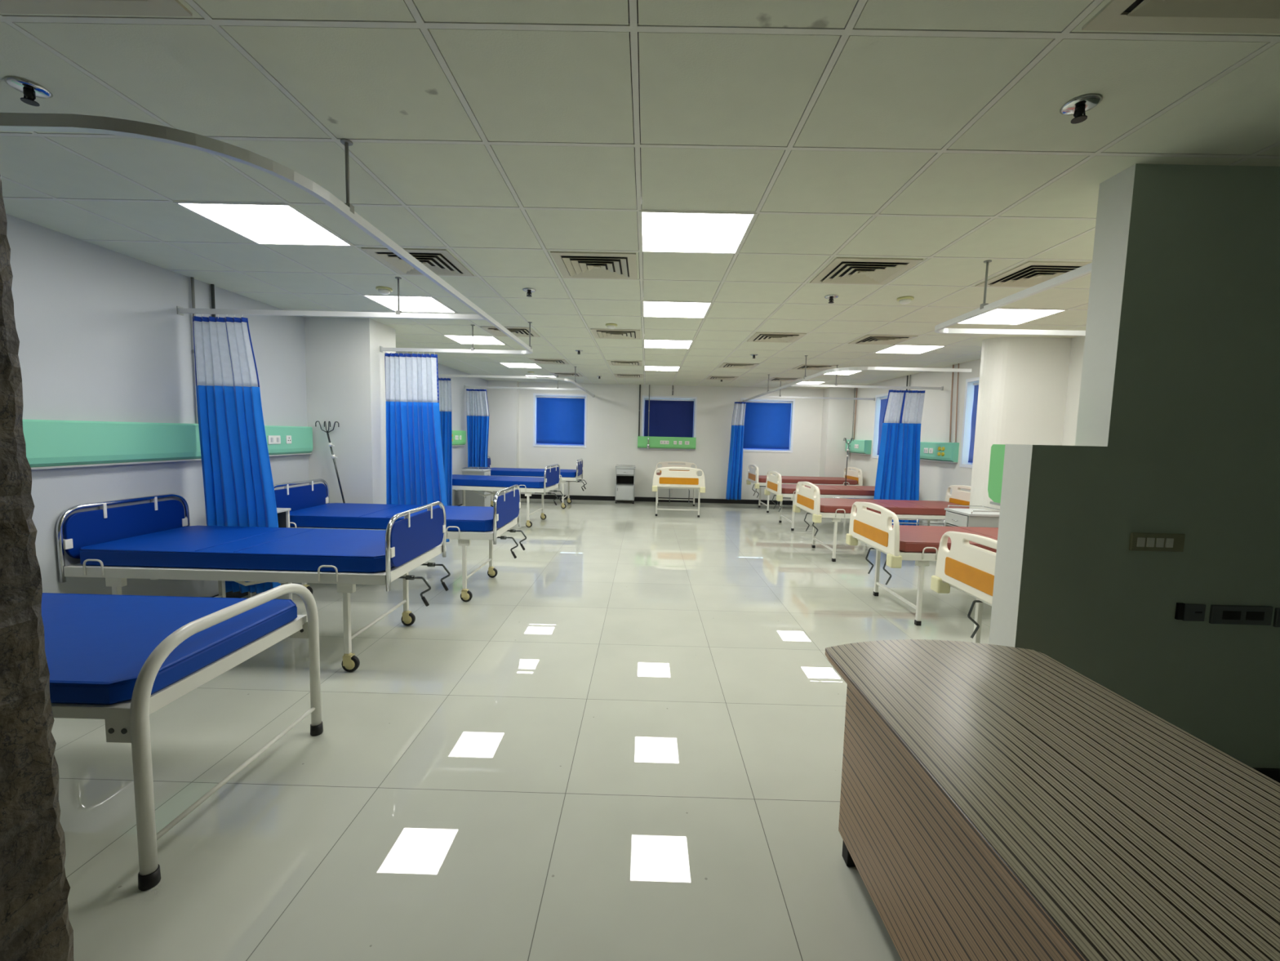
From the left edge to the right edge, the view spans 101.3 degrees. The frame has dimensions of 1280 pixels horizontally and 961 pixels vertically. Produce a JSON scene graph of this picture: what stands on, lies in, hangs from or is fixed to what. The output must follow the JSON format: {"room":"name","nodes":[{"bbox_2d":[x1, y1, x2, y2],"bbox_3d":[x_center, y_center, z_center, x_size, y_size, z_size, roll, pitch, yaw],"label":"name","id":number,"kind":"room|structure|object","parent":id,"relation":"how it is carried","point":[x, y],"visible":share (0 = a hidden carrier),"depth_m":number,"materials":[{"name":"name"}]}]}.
{"room":"hospital room","nodes":[
{"label":"hospital room","id":0,"kind":"room"},
{"bbox_2d":[5,213,487,597],"bbox_3d":[-3.647,-0.370,5.156,0.250,2.724,13.850,1,5,1],"label":"wall","id":1,"kind":"structure","parent":0,"point":[102,335],"depth_m":3.57,"materials":[{"name":"paint"}]},
{"bbox_2d":[22,418,312,469],"bbox_3d":[-3.496,-0.269,3.732,0.085,0.287,3.600,1,5,1],"label":"panel","id":2,"kind":"object","parent":1,"relation":"attached to","point":[50,443],"visible":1,"depth_m":3.51,"materials":[{"name":"green plastic"}]},
{"bbox_2d":[267,435,280,444],"bbox_3d":[-3.449,-0.384,4.946,0.010,0.080,0.160,1,5,1],"label":"switch plate","id":3,"kind":"object","parent":2,"relation":"attached to","point":[272,439],"depth_m":4.94,"materials":[{"name":"white plastic"}]},
{"bbox_2d":[191,276,215,423],"bbox_3d":[-3.495,-1.024,4.224,0.028,1.134,0.218,1,5,1],"label":"pipe","id":4,"kind":"object","parent":1,"relation":"attached to","point":[212,286],"visible":0.16,"depth_m":4.12,"materials":[{"name":"grey metal"}]},
{"bbox_2d":[210,503,462,598],"bbox_3d":[-3.524,0.785,7.060,0.015,0.100,9.850,1,5,1],"label":"baseboard","id":5,"kind":"structure","parent":1,"relation":"attached to","point":[228,594],"depth_m":4.61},
{"bbox_2d":[452,430,466,445],"bbox_3d":[-3.433,-0.707,8.823,0.090,0.287,2.820,1,5,1],"label":"panel","id":6,"kind":"object","parent":1,"relation":"attached to","point":[459,437],"visible":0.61,"depth_m":9.85,"materials":[{"name":"green plastic"}]},
{"bbox_2d":[51,497,991,960],"bbox_3d":[0.550,1.151,5.387,8.810,0.150,14.150,1,5,1],"label":"floor","id":7,"kind":"structure","parent":0,"point":[626,741],"depth_m":2.38,"materials":[{"name":"tile"}]},
{"bbox_2d":[0,175,73,960],"bbox_3d":[-1.526,0.082,0.838,0.738,2.664,0.380,1,5,1],"label":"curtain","id":8,"kind":"object","parent":7,"relation":"on","point":[35,925],"depth_m":1.00,"materials":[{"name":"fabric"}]},
{"bbox_2d":[41,583,323,890],"bbox_3d":[-2.564,0.794,2.148,1.966,0.972,0.940,1,5,1],"label":"bed","id":9,"kind":"object","parent":7,"relation":"on","point":[117,660],"visible":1,"depth_m":1.99,"materials":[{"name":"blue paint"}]},
{"bbox_2d":[55,493,450,671],"bbox_3d":[-2.481,0.649,3.659,2.154,1.004,0.920,1,5,1],"label":"bed","id":10,"kind":"object","parent":7,"relation":"on","point":[155,540],"visible":0.87,"depth_m":3.31,"materials":[{"name":"white paint"}]},
{"bbox_2d":[248,507,292,599],"bbox_3d":[-3.244,0.658,4.426,0.400,0.820,0.340,1,5,1],"label":"bedside table","id":11,"kind":"object","parent":7,"relation":"on","point":[283,513],"visible":0.13,"depth_m":4.54,"materials":[{"name":"white paint"}]},
{"bbox_2d":[304,316,395,504],"bbox_3d":[-3.175,-0.393,5.841,0.680,2.674,0.570,1,5,1],"label":"wall pier","id":12,"kind":"object","parent":7,"relation":"on","point":[345,365],"visible":0.5,"depth_m":5.54,"materials":[{"name":"paint"}]},
{"bbox_2d":[273,478,526,601],"bbox_3d":[-2.219,0.534,5.061,2.154,1.004,0.920,1,5,1],"label":"bed","id":13,"kind":"object","parent":7,"relation":"on","point":[310,506],"visible":0.79,"depth_m":4.82,"materials":[{"name":"white paint"}]},
{"bbox_2d":[315,420,345,502],"bbox_3d":[-3.233,-0.111,5.519,0.309,1.023,0.083,2,5,7],"label":"rod","id":14,"kind":"object","parent":13,"relation":"attached to","point":[330,444],"visible":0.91,"depth_m":5.50,"materials":[{"name":"silver metal"}]},
{"bbox_2d":[461,466,490,506],"bbox_3d":[-3.095,0.175,9.969,0.450,0.836,0.444,1,5,1],"label":"locker","id":15,"kind":"object","parent":7,"relation":"on","point":[472,498],"visible":0.56,"depth_m":9.77,"materials":[{"name":"white metal"}]},
{"bbox_2d":[487,380,519,498],"bbox_3d":[-3.112,-0.919,11.953,0.660,2.674,0.200,1,5,1],"label":"wall pier","id":16,"kind":"object","parent":7,"relation":"on","point":[503,403],"visible":0.64,"depth_m":11.83,"materials":[{"name":"paint"}]},
{"bbox_2d":[452,463,563,527],"bbox_3d":[-2.409,0.201,8.869,2.154,1.004,0.920,2,5,6],"label":"bed","id":17,"kind":"object","parent":7,"relation":"on","point":[527,485],"visible":0.61,"depth_m":8.47,"materials":[{"name":"blue fabric"}]},
{"bbox_2d":[476,455,586,508],"bbox_3d":[-2.218,0.020,11.019,2.154,1.004,0.920,1,5,1],"label":"bed","id":18,"kind":"object","parent":7,"relation":"on","point":[566,475],"visible":0.7,"depth_m":10.62,"materials":[{"name":"blue fabric"}]},
{"bbox_2d":[615,464,635,503],"bbox_3d":[-0.332,0.081,11.802,0.444,0.836,0.450,1,5,1],"label":"locker","id":19,"kind":"object","parent":7,"relation":"on","point":[624,475],"visible":1,"depth_m":11.62,"materials":[{"name":"white metal"}]},
{"bbox_2d":[652,461,705,517],"bbox_3d":[0.757,0.138,10.714,0.980,0.960,2.190,2,5,2],"label":"hospital bed","id":20,"kind":"object","parent":7,"relation":"on","point":[668,476],"visible":1,"depth_m":9.63,"materials":[{"name":"white paint"}]},
{"bbox_2d":[746,464,862,512],"bbox_3d":[3.436,0.166,11.115,2.190,0.960,0.980,1,5,1],"label":"hospital bed","id":21,"kind":"object","parent":7,"relation":"on","point":[853,477],"visible":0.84,"depth_m":10.75,"materials":[{"name":"white paint"}]},
{"bbox_2d":[764,471,875,530],"bbox_3d":[3.352,0.341,9.074,2.190,0.960,0.980,1,5,1],"label":"hospital bed","id":22,"kind":"object","parent":7,"relation":"on","point":[774,485],"visible":0.53,"depth_m":8.68,"materials":[{"name":"red leather"}]},
{"bbox_2d":[818,386,854,477],"bbox_3d":[4.394,-0.729,11.785,0.540,2.674,0.390,1,5,1],"label":"wall pier","id":23,"kind":"object","parent":7,"relation":"on","point":[837,414],"visible":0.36,"depth_m":11.57,"materials":[{"name":"paint"}]},
{"bbox_2d":[792,481,970,561],"bbox_3d":[3.246,0.523,6.933,2.190,0.960,0.980,1,5,1],"label":"hospital bed","id":24,"kind":"object","parent":7,"relation":"on","point":[808,500],"visible":0.72,"depth_m":6.67,"materials":[{"name":"white paint"}]},
{"bbox_2d":[845,501,998,625],"bbox_3d":[3.130,0.711,4.722,2.190,0.960,0.980,1,5,1],"label":"hospital bed","id":25,"kind":"object","parent":7,"relation":"on","point":[920,544],"visible":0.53,"depth_m":4.52,"materials":[{"name":"white paint"}]},
{"bbox_2d":[930,531,997,643],"bbox_3d":[3.111,0.845,3.168,2.190,0.960,0.980,1,5,1],"label":"hospital bed","id":26,"kind":"object","parent":7,"relation":"on","point":[966,567],"visible":0.28,"depth_m":3.33,"materials":[{"name":"white paint"}]},
{"bbox_2d":[944,505,999,527],"bbox_3d":[3.546,0.708,5.595,0.450,0.836,0.444,1,5,1],"label":"locker","id":27,"kind":"object","parent":7,"relation":"on","point":[977,517],"visible":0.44,"depth_m":5.43,"materials":[{"name":"white metal"}]},
{"bbox_2d":[968,337,1071,512],"bbox_3d":[4.179,-0.222,5.854,0.830,2.674,0.240,1,5,1],"label":"wall pier","id":28,"kind":"object","parent":7,"relation":"on","point":[1023,382],"visible":0.44,"depth_m":5.69,"materials":[{"name":"paint"}]},
{"bbox_2d":[987,444,1004,505],"bbox_3d":[2.653,-0.004,2.465,1.945,0.285,0.135,1,5,1],"label":"panel","id":29,"kind":"object","parent":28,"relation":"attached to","point":[997,451],"visible":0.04,"depth_m":2.48,"materials":[{"name":"green plastic"}]},
{"bbox_2d":[825,639,1279,960],"bbox_3d":[1.067,1.121,0.641,0.815,0.750,2.910,1,5,1],"label":"counter","id":30,"kind":"object","parent":7,"relation":"on","point":[997,802],"visible":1,"depth_m":1.22,"materials":[{"name":"laminate"}]},
{"bbox_2d":[0,0,1279,388],"bbox_3d":[0.616,-1.672,5.093,8.610,0.201,14.050,1,5,1],"label":"ceiling","id":31,"kind":"structure","parent":0,"point":[500,136],"depth_m":2.08,"materials":[{"name":"tile"}]},
{"bbox_2d":[4,76,53,106],"bbox_3d":[-2.097,-1.325,1.802,0.110,0.051,0.110,1,5,1],"label":"sprinkler","id":32,"kind":"object","parent":31,"relation":"attached to","point":[31,90],"visible":1,"depth_m":1.79,"materials":[{"name":"silver metal"}]},
{"bbox_2d":[173,201,353,246],"bbox_3d":[-2.099,-1.467,2.993,0.600,0.034,0.600,1,5,1],"label":"recessed light","id":33,"kind":"object","parent":31,"relation":"in","point":[264,224],"visible":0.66,"depth_m":2.95,"materials":[{"name":"white plastic"}]},
{"bbox_2d":[0,112,533,354],"bbox_3d":[-2.324,-1.357,3.597,2.377,0.308,4.225,1,5,1],"label":"track","id":34,"kind":"object","parent":31,"relation":"hanging from","point":[24,122],"visible":1,"depth_m":1.69,"materials":[{"name":"metal"}]},
{"bbox_2d":[384,351,449,542],"bbox_3d":[-2.458,-0.358,5.785,0.687,2.086,0.098,1,5,1],"label":"privacy curtain","id":35,"kind":"object","parent":34,"relation":"hanging from","point":[415,468],"visible":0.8,"depth_m":5.76,"materials":[{"name":"blue fabric"}]},
{"bbox_2d":[176,276,484,319],"bbox_3d":[-2.341,-1.390,3.978,2.334,0.308,0.050,1,5,1],"label":"track","id":36,"kind":"object","parent":31,"relation":"hanging from","point":[180,310],"visible":0.97,"depth_m":3.98,"materials":[{"name":"metal"}]},
{"bbox_2d":[192,313,280,593],"bbox_3d":[-3.156,-0.188,4.097,0.601,2.166,0.065,1,5,1],"label":"privacy curtain","id":37,"kind":"object","parent":36,"relation":"hanging from","point":[238,483],"visible":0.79,"depth_m":4.08,"materials":[{"name":"blue fabric"}]},
{"bbox_2d":[361,294,456,312],"bbox_3d":[-2.078,-1.621,4.787,0.600,0.034,0.600,1,5,1],"label":"recessed light","id":38,"kind":"object","parent":31,"relation":"in","point":[407,303],"visible":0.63,"depth_m":4.77,"materials":[{"name":"white plastic"}]},
{"bbox_2d":[360,247,474,275],"bbox_3d":[-1.493,-1.482,3.587,0.540,0.019,0.540,1,5,1],"label":"ceiling vent","id":39,"kind":"object","parent":31,"relation":"in","point":[441,262],"visible":0.77,"depth_m":3.54,"materials":[{"name":"metal"}]},
{"bbox_2d":[443,334,505,344],"bbox_3d":[-2.057,-1.776,6.580,0.600,0.034,0.600,1,5,1],"label":"recessed light","id":40,"kind":"object","parent":31,"relation":"in","point":[477,340],"visible":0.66,"depth_m":6.57,"materials":[{"name":"white plastic"}]},
{"bbox_2d":[480,325,539,337],"bbox_3d":[-1.464,-1.687,5.978,0.540,0.019,0.540,1,5,1],"label":"ceiling vent","id":41,"kind":"object","parent":31,"relation":"in","point":[517,331],"visible":0.8,"depth_m":5.93,"materials":[{"name":"metal"}]},
{"bbox_2d":[438,366,594,397],"bbox_3d":[-1.512,-1.857,9.607,1.812,0.308,4.440,5,6,33],"label":"track","id":42,"kind":"object","parent":31,"relation":"hanging from","point":[439,375],"visible":0.91,"depth_m":8.24,"materials":[{"name":"metal"}]},
{"bbox_2d":[438,376,452,506],"bbox_3d":[-3.125,-0.604,8.347,0.282,2.065,0.108,1,5,1],"label":"privacy curtain","id":43,"kind":"object","parent":42,"relation":"hanging from","point":[444,384],"visible":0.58,"depth_m":8.33,"materials":[{"name":"blue fabric"}]},
{"bbox_2d":[439,411,452,506],"bbox_3d":[-3.131,-0.335,8.370,0.282,1.525,0.108,1,5,1],"label":"drape","id":44,"kind":"object","parent":43,"relation":"hanging from","point":[445,416],"depth_m":8.35,"materials":[{"name":"blue fabric"}]},
{"bbox_2d":[499,362,542,368],"bbox_3d":[-2.028,-1.982,8.971,0.600,0.034,0.600,1,5,1],"label":"recessed light","id":45,"kind":"object","parent":31,"relation":"in","point":[507,364],"visible":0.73,"depth_m":8.98,"materials":[{"name":"white plastic"}]},
{"bbox_2d":[463,374,582,390],"bbox_3d":[-2.268,-1.930,10.250,2.332,0.308,0.050,1,5,1],"label":"track","id":46,"kind":"object","parent":31,"relation":"hanging from","point":[464,386],"visible":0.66,"depth_m":10.25,"materials":[{"name":"metal"}]},
{"bbox_2d":[466,387,488,466],"bbox_3d":[-3.200,-1.029,10.338,0.452,1.566,0.111,1,5,1],"label":"privacy curtain","id":47,"kind":"object","parent":46,"relation":"hanging from","point":[477,404],"visible":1,"depth_m":10.33,"materials":[{"name":"blue fabric"}]},
{"bbox_2d":[466,415,488,466],"bbox_3d":[-3.207,-0.760,10.361,0.452,1.025,0.109,1,5,1],"label":"drape","id":48,"kind":"object","parent":47,"relation":"hanging from","point":[477,426],"depth_m":10.35,"materials":[{"name":"blue fabric"}]},
{"bbox_2d":[528,358,568,364],"bbox_3d":[-1.436,-1.893,8.369,0.540,0.019,0.540,1,5,1],"label":"ceiling vent","id":49,"kind":"object","parent":31,"relation":"in","point":[541,361],"visible":1,"depth_m":8.29,"materials":[{"name":"metal"}]},
{"bbox_2d":[550,251,637,279],"bbox_3d":[-0.293,-1.453,3.575,0.540,0.019,0.540,1,5,1],"label":"ceiling vent","id":50,"kind":"object","parent":31,"relation":"in","point":[571,264],"visible":1,"depth_m":3.53,"materials":[{"name":"metal"}]},
{"bbox_2d":[590,328,640,339],"bbox_3d":[-0.265,-1.658,5.966,0.540,0.019,0.540,1,5,1],"label":"ceiling vent","id":51,"kind":"object","parent":31,"relation":"in","point":[634,334],"visible":1,"depth_m":5.91,"materials":[{"name":"metal"}]},
{"bbox_2d":[607,360,642,365],"bbox_3d":[-0.236,-1.864,8.357,0.540,0.019,0.540,1,5,1],"label":"ceiling vent","id":52,"kind":"object","parent":31,"relation":"in","point":[615,362],"visible":1,"depth_m":8.29,"materials":[{"name":"metal"}]},
{"bbox_2d":[613,373,643,377],"bbox_3d":[-0.215,-2.018,10.151,0.540,0.019,0.540,1,5,1],"label":"ceiling vent","id":53,"kind":"object","parent":31,"relation":"in","point":[620,375],"visible":1,"depth_m":10.08,"materials":[{"name":"metal"}]},
{"bbox_2d":[644,365,679,371],"bbox_3d":[0.371,-1.923,8.947,0.600,0.034,0.600,1,5,1],"label":"recessed light","id":54,"kind":"object","parent":31,"relation":"in","point":[646,367],"visible":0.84,"depth_m":8.95,"materials":[{"name":"white plastic"}]},
{"bbox_2d":[643,339,693,348],"bbox_3d":[0.343,-1.718,6.556,0.600,0.034,0.600,1,5,1],"label":"recessed light","id":55,"kind":"object","parent":31,"relation":"in","point":[660,344],"visible":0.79,"depth_m":6.55,"materials":[{"name":"white plastic"}]},
{"bbox_2d":[642,300,712,318],"bbox_3d":[0.321,-1.563,4.763,0.600,0.034,0.600,1,5,1],"label":"recessed light","id":56,"kind":"object","parent":31,"relation":"in","point":[650,308],"visible":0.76,"depth_m":4.75,"materials":[{"name":"white plastic"}]},
{"bbox_2d":[639,210,756,253],"bbox_3d":[0.300,-1.409,2.970,0.600,0.034,0.600,1,5,1],"label":"recessed light","id":57,"kind":"object","parent":31,"relation":"in","point":[660,231],"visible":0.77,"depth_m":2.93,"materials":[{"name":"white plastic"}]},
{"bbox_2d":[719,362,759,368],"bbox_3d":[1.563,-1.821,8.340,0.540,0.019,0.540,1,5,1],"label":"ceiling vent","id":58,"kind":"object","parent":31,"relation":"in","point":[725,365],"visible":1,"depth_m":8.27,"materials":[{"name":"metal"}]},
{"bbox_2d":[746,332,806,342],"bbox_3d":[1.535,-1.615,5.949,0.540,0.019,0.540,1,5,1],"label":"ceiling vent","id":59,"kind":"object","parent":31,"relation":"in","point":[785,337],"visible":1,"depth_m":5.90,"materials":[{"name":"metal"}]},
{"bbox_2d":[767,377,802,381],"bbox_3d":[2.784,-1.946,10.121,0.540,0.019,0.540,1,5,1],"label":"ceiling vent","id":60,"kind":"object","parent":31,"relation":"in","point":[774,379],"visible":0.99,"depth_m":10.02,"materials":[{"name":"metal"}]},
{"bbox_2d":[792,364,835,369],"bbox_3d":[2.763,-1.791,8.328,0.540,0.019,0.540,1,5,1],"label":"ceiling vent","id":61,"kind":"object","parent":31,"relation":"in","point":[809,366],"visible":0.96,"depth_m":8.28,"materials":[{"name":"metal"}]},
{"bbox_2d":[757,381,875,400],"bbox_3d":[3.517,-1.791,10.444,2.320,0.348,0.050,1,5,1],"label":"track","id":62,"kind":"object","parent":31,"relation":"hanging from","point":[780,395],"visible":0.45,"depth_m":10.44,"materials":[{"name":"metal"}]},
{"bbox_2d":[742,355,971,401],"bbox_3d":[3.048,-1.671,8.933,1.542,0.348,5.943,1,5,1],"label":"track","id":63,"kind":"object","parent":31,"relation":"hanging from","point":[852,368],"visible":0.95,"depth_m":6.02,"materials":[{"name":"metal"}]},
{"bbox_2d":[725,400,746,499],"bbox_3d":[2.141,-0.663,11.676,0.361,2.196,0.100,1,5,1],"label":"privacy curtain","id":64,"kind":"object","parent":63,"relation":"hanging from","point":[734,484],"visible":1,"depth_m":11.68,"materials":[{"name":"blue fabric"}]},
{"bbox_2d":[725,425,744,499],"bbox_3d":[2.125,-0.397,11.699,0.341,1.660,0.099,1,5,1],"label":"drape","id":65,"kind":"object","parent":64,"relation":"hanging from","point":[734,484],"depth_m":11.70,"materials":[{"name":"blue fabric"}]},
{"bbox_2d":[809,257,923,284],"bbox_3d":[1.506,-1.409,3.558,0.540,0.019,0.540,1,5,1],"label":"ceiling vent","id":66,"kind":"object","parent":31,"relation":"in","point":[842,270],"visible":1,"depth_m":3.51,"materials":[{"name":"metal"}]},
{"bbox_2d":[791,364,943,390],"bbox_3d":[3.483,-1.585,8.053,2.330,0.348,0.050,1,5,1],"label":"track","id":67,"kind":"object","parent":31,"relation":"hanging from","point":[836,384],"visible":0.97,"depth_m":8.05,"materials":[{"name":"metal"}]},
{"bbox_2d":[873,388,924,525],"bbox_3d":[4.034,-0.349,8.152,0.769,2.125,0.099,1,5,1],"label":"privacy curtain","id":68,"kind":"object","parent":67,"relation":"hanging from","point":[898,470],"visible":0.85,"depth_m":8.13,"materials":[{"name":"blue fabric"}]},
{"bbox_2d":[873,422,920,525],"bbox_3d":[4.029,-0.088,8.176,0.771,1.600,0.102,1,5,1],"label":"drape","id":69,"kind":"object","parent":68,"relation":"hanging from","point":[898,470],"depth_m":8.15,"materials":[{"name":"blue fabric"}]},
{"bbox_2d":[848,334,917,344],"bbox_3d":[2.734,-1.586,5.937,0.540,0.019,0.540,1,5,1],"label":"ceiling vent","id":70,"kind":"object","parent":31,"relation":"in","point":[868,339],"visible":1,"depth_m":5.88,"materials":[{"name":"metal"}]},
{"bbox_2d":[896,296,914,304],"bbox_3d":[2.122,-1.437,4.197,0.124,0.044,0.124,1,5,1],"label":"smoke detector","id":71,"kind":"object","parent":31,"relation":"attached to","point":[903,300],"visible":1,"depth_m":4.17,"materials":[{"name":"white plastic"}]},
{"bbox_2d":[875,344,944,353],"bbox_3d":[3.342,-1.645,6.527,0.600,0.034,0.600,1,5,1],"label":"recessed light","id":72,"kind":"object","parent":31,"relation":"in","point":[897,348],"visible":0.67,"depth_m":6.52,"materials":[{"name":"white plastic"}]},
{"bbox_2d":[958,307,1067,324],"bbox_3d":[3.320,-1.491,4.734,0.600,0.034,0.600,1,5,1],"label":"recessed light","id":73,"kind":"object","parent":31,"relation":"in","point":[997,316],"visible":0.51,"depth_m":4.71,"materials":[{"name":"white plastic"}]},
{"bbox_2d":[934,259,1092,336],"bbox_3d":[3.364,-1.174,3.136,2.453,0.328,1.691,1,5,1],"label":"track","id":74,"kind":"object","parent":31,"relation":"hanging from","point":[985,307],"visible":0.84,"depth_m":3.37,"materials":[{"name":"metal"}]},
{"bbox_2d":[975,261,1091,287],"bbox_3d":[2.706,-1.380,3.546,0.540,0.019,0.540,1,5,1],"label":"ceiling vent","id":75,"kind":"object","parent":31,"relation":"in","point":[1029,273],"visible":0.73,"depth_m":3.51,"materials":[{"name":"metal"}]},
{"bbox_2d":[1059,93,1102,124],"bbox_3d":[1.478,-1.238,1.763,0.110,0.051,0.110,1,5,1],"label":"sprinkler","id":76,"kind":"object","parent":31,"relation":"attached to","point":[1077,107],"visible":1,"depth_m":1.75,"materials":[{"name":"silver metal"}]},
{"bbox_2d":[1081,0,1279,33],"bbox_3d":[1.478,-1.203,1.167,0.540,0.019,0.540,1,5,1],"label":"ceiling vent","id":77,"kind":"object","parent":31,"relation":"in","point":[1260,16],"visible":1,"depth_m":1.38,"materials":[{"name":"metal"}]},
{"bbox_2d":[519,382,823,500],"bbox_3d":[0.615,-0.873,12.138,8.710,2.724,0.250,1,5,1],"label":"wall","id":78,"kind":"structure","parent":0,"point":[612,414],"depth_m":12.01,"materials":[{"name":"paint"}]},
{"bbox_2d":[533,392,586,447],"bbox_3d":[-1.829,-1.379,12.088,1.230,1.215,0.202,1,5,1],"label":"window","id":79,"kind":"structure","parent":78,"relation":"in","point":[534,393],"depth_m":12.01,"materials":[{"name":"paint"}]},
{"bbox_2d":[536,395,585,444],"bbox_3d":[-1.823,-1.383,12.057,1.130,1.090,0.043,1,5,1],"label":"roller blind","id":80,"kind":"object","parent":79,"relation":"attached to","point":[560,420],"visible":1,"depth_m":12.05,"materials":[{"name":"blue fabric"}]},
{"bbox_2d":[520,493,792,505],"bbox_3d":[0.643,0.446,12.119,6.910,0.100,0.015,1,5,1],"label":"baseboard","id":81,"kind":"structure","parent":78,"relation":"attached to","point":[522,495],"depth_m":12.11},
{"bbox_2d":[637,435,696,449],"bbox_3d":[0.607,-0.854,11.916,1.320,0.277,0.171,1,5,1],"label":"panel","id":82,"kind":"object","parent":78,"relation":"attached to","point":[643,442],"visible":1,"depth_m":11.90,"materials":[{"name":"green plastic"}]},
{"bbox_2d":[640,395,697,450],"bbox_3d":[0.660,-1.318,12.063,1.250,1.215,0.202,1,5,1],"label":"window","id":83,"kind":"structure","parent":78,"relation":"in","point":[643,396],"depth_m":11.95,"materials":[{"name":"paint"}]},
{"bbox_2d":[644,398,694,437],"bbox_3d":[0.666,-1.323,12.032,1.150,1.090,0.043,1,5,1],"label":"roller blind","id":84,"kind":"object","parent":83,"relation":"attached to","point":[668,417],"visible":0.76,"depth_m":12.02,"materials":[{"name":"blue fabric"}]},
{"bbox_2d":[740,397,795,452],"bbox_3d":[2.889,-1.264,12.042,1.230,1.215,0.202,1,5,1],"label":"window","id":85,"kind":"structure","parent":78,"relation":"in","point":[741,398],"depth_m":11.96,"materials":[{"name":"paint"}]},
{"bbox_2d":[742,400,792,448],"bbox_3d":[2.896,-1.269,12.011,1.130,1.090,0.043,1,5,1],"label":"roller blind","id":86,"kind":"object","parent":85,"relation":"attached to","point":[766,423],"visible":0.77,"depth_m":12.01,"materials":[{"name":"blue fabric"}]},
{"bbox_2d":[849,336,1084,526],"bbox_3d":[4.710,-0.168,5.074,0.250,2.724,13.850,1,5,1],"label":"wall","id":87,"kind":"structure","parent":0,"point":[935,477],"depth_m":8.07,"materials":[{"name":"paint"}]},
{"bbox_2d":[851,387,857,439],"bbox_3d":[4.647,-1.444,11.364,0.028,1.146,0.128,1,5,1],"label":"pipe","id":88,"kind":"object","parent":87,"relation":"attached to","point":[855,395],"visible":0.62,"depth_m":11.35,"materials":[{"name":"grey metal"}]},
{"bbox_2d":[844,439,871,454],"bbox_3d":[4.551,-0.709,11.047,0.211,0.292,1.000,1,5,1],"label":"panel","id":89,"kind":"object","parent":87,"relation":"attached to","point":[856,446],"visible":0.94,"depth_m":10.80,"materials":[{"name":"green plastic"}]},
{"bbox_2d":[871,389,906,458],"bbox_3d":[4.741,-1.015,9.834,0.202,1.245,1.210,1,5,1],"label":"window","id":90,"kind":"structure","parent":87,"relation":"in","point":[886,393],"depth_m":10.39,"materials":[{"name":"paint"}]},
{"bbox_2d":[876,396,887,454],"bbox_3d":[4.711,-1.023,9.827,0.044,1.120,1.063,1,5,1],"label":"roller blind","id":91,"kind":"object","parent":90,"relation":"attached to","point":[883,400],"visible":0.25,"depth_m":10.25,"materials":[{"name":"blue fabric"}]},
{"bbox_2d":[920,441,959,462],"bbox_3d":[4.565,-0.472,8.417,0.120,0.292,1.640,1,5,1],"label":"panel","id":92,"kind":"object","parent":87,"relation":"attached to","point":[929,451],"visible":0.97,"depth_m":7.90,"materials":[{"name":"green plastic"}]},
{"bbox_2d":[948,363,959,442],"bbox_3d":[4.604,-1.122,7.676,0.028,1.156,0.224,1,5,1],"label":"pipe","id":93,"kind":"object","parent":87,"relation":"attached to","point":[958,363],"visible":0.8,"depth_m":7.73,"materials":[{"name":"grey metal"}]},
{"bbox_2d":[959,377,979,467],"bbox_3d":[4.707,-0.763,6.900,0.202,1.245,1.200,1,5,1],"label":"window","id":94,"kind":"structure","parent":87,"relation":"in","point":[961,464],"depth_m":7.46,"materials":[{"name":"paint"}]},
{"bbox_2d":[968,382,978,462],"bbox_3d":[4.676,-0.770,6.893,0.044,1.120,1.053,1,5,1],"label":"roller blind","id":95,"kind":"object","parent":94,"relation":"attached to","point":[976,384],"visible":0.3,"depth_m":7.36,"materials":[{"name":"blue fabric"}]},
{"bbox_2d":[988,163,1279,782],"bbox_3d":[3.107,0.059,2.305,2.890,2.674,0.185,1,5,1],"label":"wall","id":96,"kind":"structure","parent":0,"point":[1178,430],"depth_m":2.24,"materials":[{"name":"grey paint"}]},
{"bbox_2d":[1128,532,1185,551],"bbox_3d":[2.206,0.262,2.246,0.231,0.078,0.017,1,5,1],"label":"switch plate","id":97,"kind":"object","parent":96,"relation":"attached to","point":[1139,541],"visible":1,"depth_m":2.24,"materials":[{"name":"beige plastic"}]},
{"bbox_2d":[1174,602,1185,619],"bbox_3d":[2.340,0.567,2.273,0.025,0.072,0.012,1,5,1],"label":"outlet","id":98,"kind":"object","parent":96,"relation":"attached to","point":[1180,609],"visible":1,"depth_m":2.27,"materials":[{"name":"black plastic"}]},
{"bbox_2d":[1181,603,1205,621],"bbox_3d":[2.399,0.572,2.273,0.090,0.075,0.013,1,5,1],"label":"socket plate","id":99,"kind":"object","parent":96,"relation":"attached to","point":[1193,612],"visible":1,"depth_m":2.27,"materials":[{"name":"plastic"}]},
{"bbox_2d":[1208,604,1273,625],"bbox_3d":[2.595,0.580,2.271,0.266,0.085,0.013,1,5,1],"label":"socket plate","id":100,"kind":"object","parent":96,"relation":"attached to","point":[1219,614],"visible":1,"depth_m":2.27,"materials":[{"name":"plastic"}]},
{"bbox_2d":[1272,607,1279,627],"bbox_3d":[2.810,0.595,2.270,0.118,0.085,0.013,1,5,1],"label":"socket plate","id":101,"kind":"object","parent":96,"relation":"attached to","point":[1277,615],"visible":1,"depth_m":2.27,"materials":[{"name":"plastic"}]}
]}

